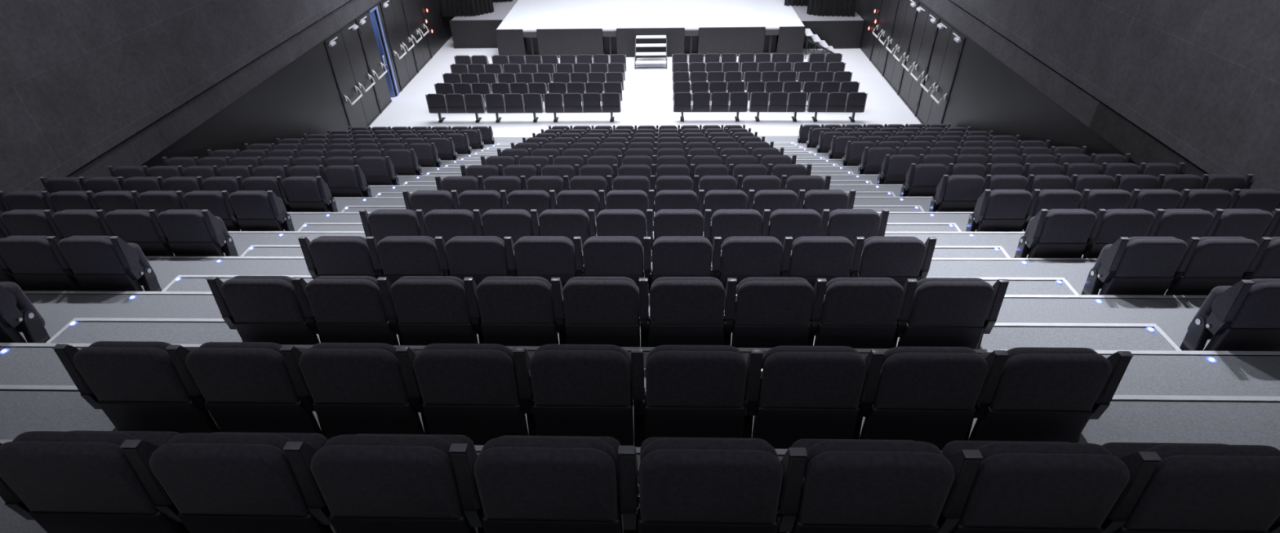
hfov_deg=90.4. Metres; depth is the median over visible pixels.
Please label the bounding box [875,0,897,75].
door
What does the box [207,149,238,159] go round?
seat
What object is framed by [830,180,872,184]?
step
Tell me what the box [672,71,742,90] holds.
bench
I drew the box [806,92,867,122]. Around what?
bench
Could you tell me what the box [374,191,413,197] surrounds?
step
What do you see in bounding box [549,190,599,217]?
seat
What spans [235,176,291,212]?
seat
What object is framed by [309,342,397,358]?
cushion
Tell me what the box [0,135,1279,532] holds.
stairs
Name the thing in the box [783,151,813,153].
step
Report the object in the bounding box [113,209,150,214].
cushion
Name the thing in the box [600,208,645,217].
cushion
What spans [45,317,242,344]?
step
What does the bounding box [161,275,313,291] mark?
step
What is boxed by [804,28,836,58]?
steps
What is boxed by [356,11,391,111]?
door
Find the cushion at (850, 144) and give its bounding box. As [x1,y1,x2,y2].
[848,141,871,156]
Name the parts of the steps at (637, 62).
frame, cross rail, frame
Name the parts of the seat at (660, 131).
panel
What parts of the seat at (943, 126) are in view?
panel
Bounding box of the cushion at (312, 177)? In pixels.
[289,176,317,181]
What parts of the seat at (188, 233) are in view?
leg, panel, panel, seat, leg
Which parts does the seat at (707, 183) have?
panel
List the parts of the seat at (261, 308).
leg, panel, panel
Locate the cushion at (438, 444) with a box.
[323,435,452,462]
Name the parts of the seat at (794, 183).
panel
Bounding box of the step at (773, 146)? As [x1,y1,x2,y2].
[773,146,803,147]
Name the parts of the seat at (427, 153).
panel, panel, leg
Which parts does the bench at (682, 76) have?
backrest, backrest, backrest, backrest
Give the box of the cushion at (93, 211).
[62,209,97,213]
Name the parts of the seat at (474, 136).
panel, panel, leg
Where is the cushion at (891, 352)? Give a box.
[880,346,977,370]
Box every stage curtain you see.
[440,0,493,17]
[492,0,512,2]
[784,0,808,5]
[806,0,857,16]
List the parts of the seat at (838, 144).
leg, panel, panel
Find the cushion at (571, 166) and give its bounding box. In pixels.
[546,164,575,176]
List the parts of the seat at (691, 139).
panel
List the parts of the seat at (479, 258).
leg, panel, panel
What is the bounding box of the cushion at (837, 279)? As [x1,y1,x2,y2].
[820,277,895,320]
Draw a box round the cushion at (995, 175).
[990,174,1020,179]
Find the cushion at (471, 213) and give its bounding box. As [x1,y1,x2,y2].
[430,208,476,232]
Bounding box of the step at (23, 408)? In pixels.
[0,385,117,439]
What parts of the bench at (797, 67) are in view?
backrest, backrest, backrest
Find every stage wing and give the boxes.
[449,0,517,48]
[791,4,864,48]
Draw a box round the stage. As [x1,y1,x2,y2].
[495,0,805,57]
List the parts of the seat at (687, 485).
leg, seat, panel, panel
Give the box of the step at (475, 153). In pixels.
[474,152,497,154]
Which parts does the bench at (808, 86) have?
backrest, backrest, backrest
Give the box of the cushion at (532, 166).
[508,164,537,173]
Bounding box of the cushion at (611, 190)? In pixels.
[608,190,647,195]
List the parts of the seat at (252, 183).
panel, panel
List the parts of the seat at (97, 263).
leg, panel, panel, seat, leg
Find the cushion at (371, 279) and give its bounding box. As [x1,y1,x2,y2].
[315,275,378,286]
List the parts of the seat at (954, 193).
leg, panel, panel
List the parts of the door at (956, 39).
lever arm, lever arm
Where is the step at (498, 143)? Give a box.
[497,142,517,144]
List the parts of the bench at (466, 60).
backrest, backrest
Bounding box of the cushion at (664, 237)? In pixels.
[653,235,709,244]
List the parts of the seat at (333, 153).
panel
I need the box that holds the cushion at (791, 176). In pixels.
[785,175,819,189]
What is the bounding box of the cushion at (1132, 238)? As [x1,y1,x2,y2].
[1127,236,1177,243]
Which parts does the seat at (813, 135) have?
leg, panel, panel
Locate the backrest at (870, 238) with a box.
[857,236,918,271]
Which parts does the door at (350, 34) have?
lever arm, lever arm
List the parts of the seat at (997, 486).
leg, seat, panel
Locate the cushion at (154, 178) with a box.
[131,177,158,180]
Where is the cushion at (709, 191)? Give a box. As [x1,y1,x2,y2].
[703,190,743,211]
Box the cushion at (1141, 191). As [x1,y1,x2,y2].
[1138,189,1173,193]
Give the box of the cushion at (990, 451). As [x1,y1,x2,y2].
[976,442,1111,462]
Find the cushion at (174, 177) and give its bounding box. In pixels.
[170,176,197,180]
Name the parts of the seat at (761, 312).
leg, panel, panel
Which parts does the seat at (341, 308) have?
leg, panel, panel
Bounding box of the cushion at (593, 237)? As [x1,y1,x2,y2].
[585,235,642,245]
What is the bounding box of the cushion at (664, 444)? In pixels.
[640,438,777,461]
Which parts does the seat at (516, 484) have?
leg, panel, panel, seat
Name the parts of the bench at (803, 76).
backrest, backrest, backrest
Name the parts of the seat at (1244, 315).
leg, seat, panel, panel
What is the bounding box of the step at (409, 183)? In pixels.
[402,181,436,185]
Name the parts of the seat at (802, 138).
leg, panel, panel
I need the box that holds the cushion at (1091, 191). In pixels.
[1088,189,1123,193]
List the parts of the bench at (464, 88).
backrest, backrest, backrest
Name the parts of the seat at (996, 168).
panel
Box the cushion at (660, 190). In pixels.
[656,190,694,194]
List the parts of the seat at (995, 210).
leg, panel, panel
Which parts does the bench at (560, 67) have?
backrest, backrest, backrest, backrest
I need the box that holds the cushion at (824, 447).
[798,440,942,506]
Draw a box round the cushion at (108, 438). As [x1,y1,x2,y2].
[12,431,138,446]
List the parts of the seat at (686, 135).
panel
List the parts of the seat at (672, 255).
leg, panel, panel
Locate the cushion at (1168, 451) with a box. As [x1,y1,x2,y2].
[1144,444,1279,459]
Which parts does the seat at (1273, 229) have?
panel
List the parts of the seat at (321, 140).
panel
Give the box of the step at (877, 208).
[853,204,924,212]
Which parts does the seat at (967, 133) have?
panel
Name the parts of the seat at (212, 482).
leg, panel, panel, seat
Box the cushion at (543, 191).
[511,190,551,208]
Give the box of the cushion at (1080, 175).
[1076,174,1106,178]
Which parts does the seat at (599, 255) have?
leg, panel, panel, seat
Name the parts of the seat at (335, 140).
panel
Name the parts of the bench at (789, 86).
backrest, backrest, backrest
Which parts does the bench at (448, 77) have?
backrest, backrest, backrest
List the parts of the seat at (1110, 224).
leg, panel, panel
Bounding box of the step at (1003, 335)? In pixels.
[979,322,1182,351]
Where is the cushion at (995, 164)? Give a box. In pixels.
[991,163,1017,167]
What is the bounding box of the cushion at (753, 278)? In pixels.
[733,276,808,319]
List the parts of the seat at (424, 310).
leg, panel, panel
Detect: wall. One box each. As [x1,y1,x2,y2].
[0,0,350,193]
[43,0,380,191]
[141,40,349,168]
[323,0,383,41]
[420,0,454,57]
[855,0,1279,191]
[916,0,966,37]
[950,0,1209,174]
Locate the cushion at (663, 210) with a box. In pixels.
[655,208,702,213]
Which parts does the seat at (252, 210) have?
leg, panel, panel, seat, leg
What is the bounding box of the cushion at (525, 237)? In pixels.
[519,235,576,271]
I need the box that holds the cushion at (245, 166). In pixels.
[224,165,248,168]
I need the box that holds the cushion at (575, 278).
[565,276,637,289]
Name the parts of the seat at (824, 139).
leg, panel, panel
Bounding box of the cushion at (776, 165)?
[772,164,801,170]
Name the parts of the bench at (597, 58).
backrest, backrest, backrest, backrest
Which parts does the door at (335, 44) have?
lever arm, lever arm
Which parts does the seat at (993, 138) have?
panel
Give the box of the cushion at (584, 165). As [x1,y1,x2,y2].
[583,164,613,170]
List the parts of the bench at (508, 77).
backrest, backrest, backrest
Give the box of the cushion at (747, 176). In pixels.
[742,175,777,183]
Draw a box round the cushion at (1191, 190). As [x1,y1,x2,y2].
[1189,189,1222,192]
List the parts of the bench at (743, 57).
backrest, backrest, backrest, backrest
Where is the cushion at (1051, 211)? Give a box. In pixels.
[1046,208,1088,214]
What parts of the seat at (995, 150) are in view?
panel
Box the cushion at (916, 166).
[915,163,941,168]
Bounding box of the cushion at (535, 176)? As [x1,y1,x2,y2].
[531,175,564,190]
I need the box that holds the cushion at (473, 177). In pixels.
[446,176,479,190]
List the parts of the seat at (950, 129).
panel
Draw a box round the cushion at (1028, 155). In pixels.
[1026,154,1050,157]
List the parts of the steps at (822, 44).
frame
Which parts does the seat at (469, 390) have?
leg, panel, panel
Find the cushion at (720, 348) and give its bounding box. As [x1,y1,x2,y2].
[646,345,744,360]
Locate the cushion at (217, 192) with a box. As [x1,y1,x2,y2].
[191,191,222,194]
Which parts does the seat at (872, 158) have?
leg, panel, panel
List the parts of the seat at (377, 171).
panel, panel, leg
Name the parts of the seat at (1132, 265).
leg, seat, panel, panel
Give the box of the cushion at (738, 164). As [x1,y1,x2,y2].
[733,164,762,168]
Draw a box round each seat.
[0,191,50,211]
[0,199,7,213]
[0,209,57,237]
[0,226,6,239]
[0,235,84,291]
[0,265,23,290]
[0,281,50,342]
[0,431,190,532]
[40,177,84,193]
[40,191,94,213]
[43,209,107,239]
[46,235,161,291]
[52,341,220,433]
[78,176,124,193]
[85,191,138,213]
[95,209,174,256]
[107,165,146,179]
[117,176,162,193]
[120,432,333,532]
[130,191,183,213]
[142,165,181,179]
[148,209,238,256]
[156,176,201,193]
[162,156,196,168]
[164,342,322,435]
[175,190,240,231]
[177,165,216,179]
[194,156,228,168]
[196,176,240,194]
[205,275,319,345]
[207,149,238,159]
[213,165,251,179]
[221,190,294,231]
[225,156,259,168]
[235,149,266,159]
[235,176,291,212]
[244,143,272,151]
[248,164,286,179]
[257,156,291,168]
[264,149,296,159]
[271,143,299,151]
[275,176,337,212]
[276,137,302,145]
[280,342,424,439]
[283,164,322,177]
[283,434,476,532]
[288,156,323,166]
[291,275,399,345]
[293,149,324,157]
[297,142,325,151]
[297,235,377,279]
[301,137,326,144]
[303,133,327,139]
[318,164,372,197]
[320,155,355,168]
[322,149,353,159]
[324,142,351,151]
[325,137,351,145]
[326,133,350,140]
[327,129,349,135]
[347,126,368,132]
[348,129,370,135]
[349,133,373,139]
[350,137,375,145]
[351,142,378,151]
[351,148,382,159]
[352,155,399,185]
[358,208,421,242]
[365,235,443,284]
[368,126,388,132]
[369,129,391,136]
[372,133,395,139]
[374,137,399,145]
[377,142,405,151]
[377,275,478,345]
[381,148,422,175]
[387,126,408,131]
[391,129,413,136]
[395,133,418,139]
[395,343,528,445]
[399,137,424,145]
[402,190,453,214]
[404,142,441,167]
[408,126,428,131]
[412,129,435,135]
[415,208,476,243]
[417,133,441,140]
[423,137,457,159]
[428,126,448,131]
[434,129,456,135]
[434,235,510,285]
[435,175,479,195]
[440,133,471,154]
[448,125,468,131]
[448,435,622,532]
[451,190,502,215]
[455,128,484,149]
[460,164,499,180]
[463,275,559,346]
[468,125,495,144]
[472,208,533,244]
[477,175,522,195]
[480,155,515,168]
[497,148,528,159]
[497,164,537,181]
[500,190,551,216]
[503,235,577,288]
[511,142,539,152]
[512,344,634,445]
[514,155,549,169]
[520,175,564,197]
[522,137,549,146]
[528,148,559,159]
[530,208,590,245]
[532,133,556,140]
[536,164,575,182]
[539,142,568,153]
[541,128,564,135]
[548,125,569,132]
[548,137,575,146]
[549,155,583,169]
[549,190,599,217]
[551,276,639,346]
[556,132,581,140]
[559,148,591,159]
[563,175,607,199]
[564,128,586,135]
[568,142,596,154]
[569,125,591,132]
[573,235,644,288]
[574,164,613,182]
[575,137,601,146]
[581,132,606,140]
[583,155,618,169]
[586,128,609,137]
[588,208,646,248]
[591,125,613,133]
[591,147,622,162]
[596,142,625,152]
[599,190,648,218]
[601,137,627,146]
[605,132,630,142]
[607,175,650,199]
[609,128,632,136]
[613,124,634,131]
[613,164,651,184]
[617,155,652,175]
[617,437,782,532]
[622,147,653,164]
[625,142,653,155]
[628,136,654,147]
[631,132,654,142]
[631,345,746,447]
[632,128,655,136]
[634,124,655,133]
[639,276,724,346]
[643,235,712,293]
[646,208,703,257]
[648,190,697,231]
[650,175,693,212]
[651,164,689,196]
[653,147,684,168]
[653,155,686,182]
[654,136,680,152]
[654,142,682,151]
[655,128,678,135]
[655,132,679,140]
[656,124,677,136]
[677,124,698,133]
[678,128,701,136]
[680,132,704,143]
[681,136,707,149]
[683,141,711,154]
[684,147,715,165]
[687,155,721,169]
[689,164,728,186]
[693,175,737,209]
[697,189,747,221]
[699,124,720,132]
[702,128,724,134]
[703,208,762,252]
[704,132,728,140]
[707,136,734,146]
[711,141,740,153]
[711,235,782,291]
[715,147,747,160]
[720,124,745,132]
[721,155,756,170]
[723,276,813,347]
[724,128,751,136]
[728,164,767,182]
[729,131,757,139]
[734,136,764,145]
[736,175,780,195]
[740,141,773,151]
[742,346,866,448]
[746,189,798,217]
[747,146,784,159]
[756,154,796,168]
[760,208,821,245]
[766,163,812,180]
[777,439,955,532]
[779,235,853,287]
[780,174,831,195]
[796,124,821,143]
[796,189,856,216]
[805,127,831,147]
[807,277,903,348]
[816,131,844,153]
[818,208,889,244]
[821,124,841,129]
[827,135,857,159]
[831,127,853,133]
[841,124,862,129]
[841,141,875,165]
[844,131,867,137]
[848,236,937,286]
[852,346,988,450]
[853,127,876,133]
[857,135,884,144]
[857,146,894,174]
[862,124,884,129]
[867,131,892,137]
[875,140,902,150]
[876,127,898,133]
[876,154,918,184]
[884,124,905,128]
[884,135,910,143]
[891,277,1009,349]
[892,131,916,137]
[894,146,925,157]
[898,127,921,133]
[899,163,947,196]
[902,140,931,150]
[904,124,926,128]
[910,135,936,143]
[915,130,940,137]
[917,154,952,166]
[921,127,944,133]
[924,146,956,157]
[925,123,951,128]
[928,174,984,212]
[931,140,959,149]
[936,135,962,142]
[937,440,1129,532]
[940,130,964,137]
[943,126,970,133]
[946,163,986,177]
[951,154,986,166]
[955,146,987,156]
[959,140,988,148]
[962,135,988,142]
[963,346,1133,443]
[964,130,993,137]
[965,189,1032,231]
[980,174,1027,195]
[983,163,1023,177]
[985,154,1021,165]
[986,140,1017,149]
[986,146,1018,156]
[988,134,1018,142]
[1013,208,1096,257]
[1016,140,1050,148]
[1017,146,1049,156]
[1019,153,1055,166]
[1021,189,1081,231]
[1022,163,1062,177]
[1025,174,1071,193]
[1048,146,1086,156]
[1054,153,1089,165]
[1060,163,1100,177]
[1067,174,1114,193]
[1077,189,1131,213]
[1080,208,1155,257]
[1080,236,1187,295]
[1088,153,1130,165]
[1098,162,1139,177]
[1101,442,1279,532]
[1111,173,1157,192]
[1126,189,1181,213]
[1137,162,1185,177]
[1146,208,1213,241]
[1154,173,1201,192]
[1164,236,1258,295]
[1175,188,1231,212]
[1179,278,1279,351]
[1197,173,1253,191]
[1204,208,1272,241]
[1225,188,1279,212]
[1241,236,1279,279]
[1261,208,1279,238]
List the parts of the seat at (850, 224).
panel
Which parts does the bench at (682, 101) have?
backrest, backrest, backrest, arm panel, leg, backrest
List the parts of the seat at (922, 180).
leg, panel, panel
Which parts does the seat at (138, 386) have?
leg, panel, panel, seat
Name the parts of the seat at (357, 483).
leg, panel, panel, seat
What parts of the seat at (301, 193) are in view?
leg, panel, panel, leg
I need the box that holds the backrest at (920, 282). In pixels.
[915,277,985,288]
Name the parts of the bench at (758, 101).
arm panel, backrest, arm panel, backrest, arm panel, leg, backrest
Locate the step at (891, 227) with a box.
[885,222,961,231]
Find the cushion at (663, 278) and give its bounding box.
[650,276,723,287]
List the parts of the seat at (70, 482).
leg, panel, panel, seat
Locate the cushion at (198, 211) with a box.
[165,209,202,213]
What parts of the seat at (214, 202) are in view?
panel, panel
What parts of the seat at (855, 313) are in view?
leg, panel, panel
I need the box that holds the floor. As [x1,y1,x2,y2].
[368,34,921,137]
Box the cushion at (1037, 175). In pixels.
[1033,174,1063,178]
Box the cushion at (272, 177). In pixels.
[250,176,277,181]
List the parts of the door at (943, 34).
lever arm, lever arm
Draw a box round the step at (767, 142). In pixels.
[767,142,795,143]
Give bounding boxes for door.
[324,31,368,127]
[340,21,380,126]
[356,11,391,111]
[368,10,395,97]
[381,0,409,88]
[391,0,417,80]
[402,0,425,71]
[410,0,431,64]
[870,0,889,67]
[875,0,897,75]
[883,0,908,84]
[889,0,918,93]
[897,3,928,104]
[906,10,938,115]
[915,19,951,125]
[927,27,964,124]
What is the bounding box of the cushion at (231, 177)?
[208,176,237,180]
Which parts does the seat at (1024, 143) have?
panel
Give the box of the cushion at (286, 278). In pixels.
[231,275,293,284]
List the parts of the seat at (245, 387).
leg, panel, panel, seat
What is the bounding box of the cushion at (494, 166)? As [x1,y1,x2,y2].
[471,164,499,175]
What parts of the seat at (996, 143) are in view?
panel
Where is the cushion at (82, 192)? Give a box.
[57,191,86,194]
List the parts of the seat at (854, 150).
leg, panel, panel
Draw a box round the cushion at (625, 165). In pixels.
[620,164,650,168]
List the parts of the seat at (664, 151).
panel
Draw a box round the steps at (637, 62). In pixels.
[634,35,666,69]
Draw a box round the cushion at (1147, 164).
[1145,162,1168,165]
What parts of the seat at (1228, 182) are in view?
panel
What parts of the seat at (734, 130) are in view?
panel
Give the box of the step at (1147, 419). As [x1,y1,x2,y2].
[1077,395,1279,450]
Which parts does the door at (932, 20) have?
lever arm, lever arm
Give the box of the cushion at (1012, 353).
[1005,346,1097,361]
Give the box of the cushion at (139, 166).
[121,165,143,168]
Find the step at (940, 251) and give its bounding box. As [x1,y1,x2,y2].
[932,245,1010,257]
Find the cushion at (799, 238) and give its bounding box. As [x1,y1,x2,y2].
[788,235,848,271]
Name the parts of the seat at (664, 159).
panel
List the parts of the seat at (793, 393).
leg, panel, panel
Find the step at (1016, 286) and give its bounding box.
[977,277,1078,294]
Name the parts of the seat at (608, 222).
panel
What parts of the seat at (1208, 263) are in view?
leg, panel, panel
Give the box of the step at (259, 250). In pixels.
[240,244,303,256]
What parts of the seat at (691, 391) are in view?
leg, panel, panel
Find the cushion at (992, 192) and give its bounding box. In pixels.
[990,189,1026,194]
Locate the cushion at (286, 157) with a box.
[267,156,289,159]
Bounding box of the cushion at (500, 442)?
[480,436,618,506]
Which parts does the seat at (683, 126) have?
panel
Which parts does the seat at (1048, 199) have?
leg, panel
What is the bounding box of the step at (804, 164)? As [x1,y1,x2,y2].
[795,163,838,166]
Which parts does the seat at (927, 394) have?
leg, panel, panel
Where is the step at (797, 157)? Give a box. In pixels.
[790,156,825,159]
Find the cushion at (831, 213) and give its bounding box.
[826,208,875,234]
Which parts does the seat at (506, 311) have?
leg, panel, panel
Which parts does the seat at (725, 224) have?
panel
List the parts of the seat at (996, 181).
panel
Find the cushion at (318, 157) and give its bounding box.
[298,156,321,159]
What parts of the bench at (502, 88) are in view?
backrest, backrest, backrest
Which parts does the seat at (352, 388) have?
leg, panel, panel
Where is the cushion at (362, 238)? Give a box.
[316,235,367,244]
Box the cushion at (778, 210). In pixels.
[768,208,816,235]
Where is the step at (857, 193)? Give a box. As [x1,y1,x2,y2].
[845,191,896,196]
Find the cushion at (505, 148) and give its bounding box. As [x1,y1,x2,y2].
[505,148,528,155]
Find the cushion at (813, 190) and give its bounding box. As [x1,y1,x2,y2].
[803,189,843,206]
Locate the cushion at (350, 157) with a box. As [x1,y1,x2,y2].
[330,156,353,159]
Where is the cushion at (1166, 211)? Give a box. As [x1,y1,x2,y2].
[1164,208,1204,213]
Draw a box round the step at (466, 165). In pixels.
[444,164,481,167]
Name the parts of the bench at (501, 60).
backrest, backrest, backrest, backrest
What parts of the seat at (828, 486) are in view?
leg, seat, panel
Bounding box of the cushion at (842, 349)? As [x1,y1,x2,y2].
[758,346,859,399]
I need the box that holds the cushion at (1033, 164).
[1029,163,1056,166]
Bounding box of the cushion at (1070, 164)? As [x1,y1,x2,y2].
[1067,163,1094,166]
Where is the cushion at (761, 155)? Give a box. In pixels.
[760,155,787,162]
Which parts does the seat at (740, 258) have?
leg, panel, panel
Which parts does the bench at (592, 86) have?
backrest, backrest, backrest, backrest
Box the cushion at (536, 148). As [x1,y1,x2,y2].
[536,148,559,155]
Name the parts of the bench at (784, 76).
backrest, backrest, backrest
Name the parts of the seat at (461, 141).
panel, panel, leg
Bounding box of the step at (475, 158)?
[460,157,486,159]
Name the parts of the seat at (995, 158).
panel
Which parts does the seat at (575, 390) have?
leg, panel, panel, seat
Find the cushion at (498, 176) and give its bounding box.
[488,175,522,190]
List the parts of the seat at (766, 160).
panel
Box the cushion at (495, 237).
[450,235,508,271]
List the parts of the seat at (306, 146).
panel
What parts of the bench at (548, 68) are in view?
backrest, backrest, backrest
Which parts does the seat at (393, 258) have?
leg, panel, panel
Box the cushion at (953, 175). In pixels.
[946,174,977,181]
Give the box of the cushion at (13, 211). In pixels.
[10,209,44,213]
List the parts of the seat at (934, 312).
leg, panel, panel, leg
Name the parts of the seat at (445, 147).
panel, panel, leg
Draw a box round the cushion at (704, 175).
[699,175,733,180]
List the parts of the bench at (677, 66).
backrest, backrest, backrest, backrest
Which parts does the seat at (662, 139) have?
panel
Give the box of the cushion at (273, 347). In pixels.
[199,342,282,354]
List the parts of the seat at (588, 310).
leg, panel, panel, seat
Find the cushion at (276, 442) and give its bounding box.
[167,432,293,451]
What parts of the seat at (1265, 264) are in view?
leg, panel, panel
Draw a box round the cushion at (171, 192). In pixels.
[146,191,177,194]
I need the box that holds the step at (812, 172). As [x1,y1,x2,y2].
[810,171,853,174]
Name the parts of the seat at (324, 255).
leg, panel, panel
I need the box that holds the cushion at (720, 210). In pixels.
[711,208,757,227]
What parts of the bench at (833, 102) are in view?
arm panel, leg, backrest, arm panel, backrest, arm panel, leg, backrest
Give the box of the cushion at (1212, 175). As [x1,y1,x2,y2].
[1208,173,1238,177]
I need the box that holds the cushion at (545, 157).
[523,155,549,161]
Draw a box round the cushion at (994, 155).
[991,154,1015,157]
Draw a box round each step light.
[0,348,9,354]
[70,320,77,326]
[128,295,136,299]
[1055,280,1062,284]
[1094,299,1102,303]
[1146,327,1155,332]
[1206,356,1217,363]
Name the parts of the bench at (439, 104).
backrest, leg, arm panel, backrest, arm panel, backrest, leg, arm panel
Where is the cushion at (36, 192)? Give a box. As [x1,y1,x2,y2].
[14,191,41,193]
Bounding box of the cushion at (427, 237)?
[384,235,437,251]
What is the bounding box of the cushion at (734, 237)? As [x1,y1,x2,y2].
[720,235,777,271]
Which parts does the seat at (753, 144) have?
panel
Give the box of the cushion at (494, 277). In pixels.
[481,275,555,319]
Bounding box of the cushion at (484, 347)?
[421,343,519,395]
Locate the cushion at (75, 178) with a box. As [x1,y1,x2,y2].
[53,177,79,179]
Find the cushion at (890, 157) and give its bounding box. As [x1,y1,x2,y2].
[888,154,912,159]
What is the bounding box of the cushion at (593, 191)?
[560,190,599,212]
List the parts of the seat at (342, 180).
panel, panel, leg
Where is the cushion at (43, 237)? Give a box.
[7,235,48,239]
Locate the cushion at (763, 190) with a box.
[752,189,792,208]
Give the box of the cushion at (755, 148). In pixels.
[751,147,776,153]
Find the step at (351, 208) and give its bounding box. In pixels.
[341,205,405,212]
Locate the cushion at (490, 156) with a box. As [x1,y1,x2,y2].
[489,155,515,164]
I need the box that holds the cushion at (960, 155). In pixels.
[956,154,981,159]
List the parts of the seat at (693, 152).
panel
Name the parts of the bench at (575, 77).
backrest, backrest, backrest, backrest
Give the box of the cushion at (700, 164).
[694,164,726,170]
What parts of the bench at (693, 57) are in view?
backrest, backrest, backrest, backrest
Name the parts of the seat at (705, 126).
panel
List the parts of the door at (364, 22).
lever arm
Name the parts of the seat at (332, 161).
panel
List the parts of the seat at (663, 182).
panel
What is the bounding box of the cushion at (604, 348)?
[533,344,630,378]
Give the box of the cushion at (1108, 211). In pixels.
[1105,208,1146,213]
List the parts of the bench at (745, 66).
backrest, backrest, backrest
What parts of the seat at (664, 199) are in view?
panel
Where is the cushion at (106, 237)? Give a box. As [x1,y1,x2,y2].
[69,235,111,240]
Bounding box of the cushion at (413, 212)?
[373,208,417,217]
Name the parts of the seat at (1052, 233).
leg, seat, panel, panel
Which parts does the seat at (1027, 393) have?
leg, seat, panel, panel, leg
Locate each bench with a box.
[425,93,485,122]
[434,82,491,110]
[442,72,497,88]
[449,63,502,81]
[453,55,488,66]
[484,93,543,122]
[490,82,547,102]
[491,54,559,72]
[497,72,551,91]
[502,62,555,81]
[542,92,621,122]
[547,81,622,101]
[551,71,623,91]
[555,62,625,80]
[559,53,626,71]
[671,53,737,71]
[671,62,739,80]
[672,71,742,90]
[672,80,745,100]
[673,92,748,121]
[737,53,804,71]
[740,62,792,79]
[742,71,797,89]
[746,80,802,100]
[749,92,808,121]
[792,62,845,79]
[797,71,852,89]
[802,80,859,107]
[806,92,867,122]
[807,53,842,64]
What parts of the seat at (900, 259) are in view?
leg, panel, panel, leg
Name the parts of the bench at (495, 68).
backrest, backrest, backrest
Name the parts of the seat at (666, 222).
leg, panel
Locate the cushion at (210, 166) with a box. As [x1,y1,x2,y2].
[190,165,213,168]
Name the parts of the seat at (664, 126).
panel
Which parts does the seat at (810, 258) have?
leg, panel, panel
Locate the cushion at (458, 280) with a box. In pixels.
[398,275,468,306]
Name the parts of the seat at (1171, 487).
leg, seat, panel, leg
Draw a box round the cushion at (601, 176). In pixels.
[572,175,607,190]
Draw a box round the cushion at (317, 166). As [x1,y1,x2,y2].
[294,165,319,169]
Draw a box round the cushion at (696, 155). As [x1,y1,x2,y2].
[692,155,719,158]
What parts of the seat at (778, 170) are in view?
panel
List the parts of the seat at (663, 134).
panel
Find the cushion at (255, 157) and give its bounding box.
[236,156,257,159]
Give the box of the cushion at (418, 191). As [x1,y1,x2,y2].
[415,190,453,205]
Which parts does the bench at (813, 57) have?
backrest, backrest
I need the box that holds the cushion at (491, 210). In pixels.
[486,208,533,234]
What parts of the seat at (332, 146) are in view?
panel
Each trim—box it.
[0,342,1279,355]
[0,346,1279,355]
[0,440,942,454]
[22,290,1208,297]
[25,293,1206,298]
[145,256,1097,260]
[227,231,1025,233]
[228,232,1024,234]
[265,258,1096,261]
[287,212,973,213]
[324,41,351,128]
[333,196,932,198]
[334,197,932,199]
[354,19,382,113]
[368,6,376,13]
[369,184,902,186]
[369,185,902,186]
[373,8,397,96]
[375,5,399,95]
[377,4,400,93]
[379,2,402,91]
[397,174,878,176]
[401,0,418,73]
[418,0,432,57]
[421,165,858,168]
[440,159,842,160]
[440,160,480,161]
[457,152,828,155]
[471,147,816,150]
[475,451,784,456]
[484,144,515,145]
[768,143,806,144]
[800,153,828,154]
[869,0,882,61]
[882,0,898,76]
[897,2,919,95]
[914,17,941,116]
[940,37,965,124]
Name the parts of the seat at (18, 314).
panel, leg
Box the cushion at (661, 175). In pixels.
[657,175,689,178]
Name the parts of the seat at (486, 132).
panel, panel, leg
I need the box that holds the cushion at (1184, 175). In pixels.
[1164,173,1194,177]
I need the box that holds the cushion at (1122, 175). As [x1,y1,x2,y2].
[1120,174,1150,177]
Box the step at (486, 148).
[486,147,511,149]
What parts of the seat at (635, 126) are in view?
panel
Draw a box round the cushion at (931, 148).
[929,146,951,150]
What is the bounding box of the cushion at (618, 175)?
[616,175,648,179]
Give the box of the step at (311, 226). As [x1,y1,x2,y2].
[297,222,364,231]
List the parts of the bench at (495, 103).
backrest, leg, arm panel, backrest, arm panel, backrest, leg, arm panel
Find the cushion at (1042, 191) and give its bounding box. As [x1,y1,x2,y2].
[1039,189,1073,194]
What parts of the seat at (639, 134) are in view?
panel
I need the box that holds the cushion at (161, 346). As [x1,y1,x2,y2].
[88,341,170,351]
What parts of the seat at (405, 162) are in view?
panel, panel, leg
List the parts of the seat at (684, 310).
leg, panel, panel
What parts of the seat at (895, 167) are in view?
leg, panel, panel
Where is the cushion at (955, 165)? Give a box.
[952,163,979,168]
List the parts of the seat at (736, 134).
panel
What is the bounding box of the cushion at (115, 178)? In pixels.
[93,177,118,179]
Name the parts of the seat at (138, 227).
panel, panel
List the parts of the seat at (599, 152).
panel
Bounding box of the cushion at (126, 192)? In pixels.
[102,191,131,194]
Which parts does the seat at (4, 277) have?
panel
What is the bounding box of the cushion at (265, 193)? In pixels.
[236,190,268,195]
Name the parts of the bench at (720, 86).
backrest, backrest, backrest, backrest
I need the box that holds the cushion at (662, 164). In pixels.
[658,164,686,166]
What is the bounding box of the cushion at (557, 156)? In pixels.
[557,155,583,161]
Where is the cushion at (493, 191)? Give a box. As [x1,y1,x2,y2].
[463,190,502,208]
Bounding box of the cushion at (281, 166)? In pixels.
[259,165,284,168]
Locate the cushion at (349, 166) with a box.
[328,164,355,168]
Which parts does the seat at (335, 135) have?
panel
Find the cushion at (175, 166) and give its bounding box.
[155,165,177,168]
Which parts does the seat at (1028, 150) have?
panel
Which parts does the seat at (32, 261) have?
leg, panel, panel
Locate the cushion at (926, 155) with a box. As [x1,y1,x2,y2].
[922,154,946,159]
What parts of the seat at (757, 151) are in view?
panel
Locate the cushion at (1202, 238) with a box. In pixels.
[1198,236,1247,242]
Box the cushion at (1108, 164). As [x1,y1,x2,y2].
[1106,163,1133,166]
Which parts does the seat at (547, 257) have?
leg, panel, panel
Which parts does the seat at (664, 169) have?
panel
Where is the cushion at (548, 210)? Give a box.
[543,208,590,237]
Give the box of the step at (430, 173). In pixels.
[425,172,462,175]

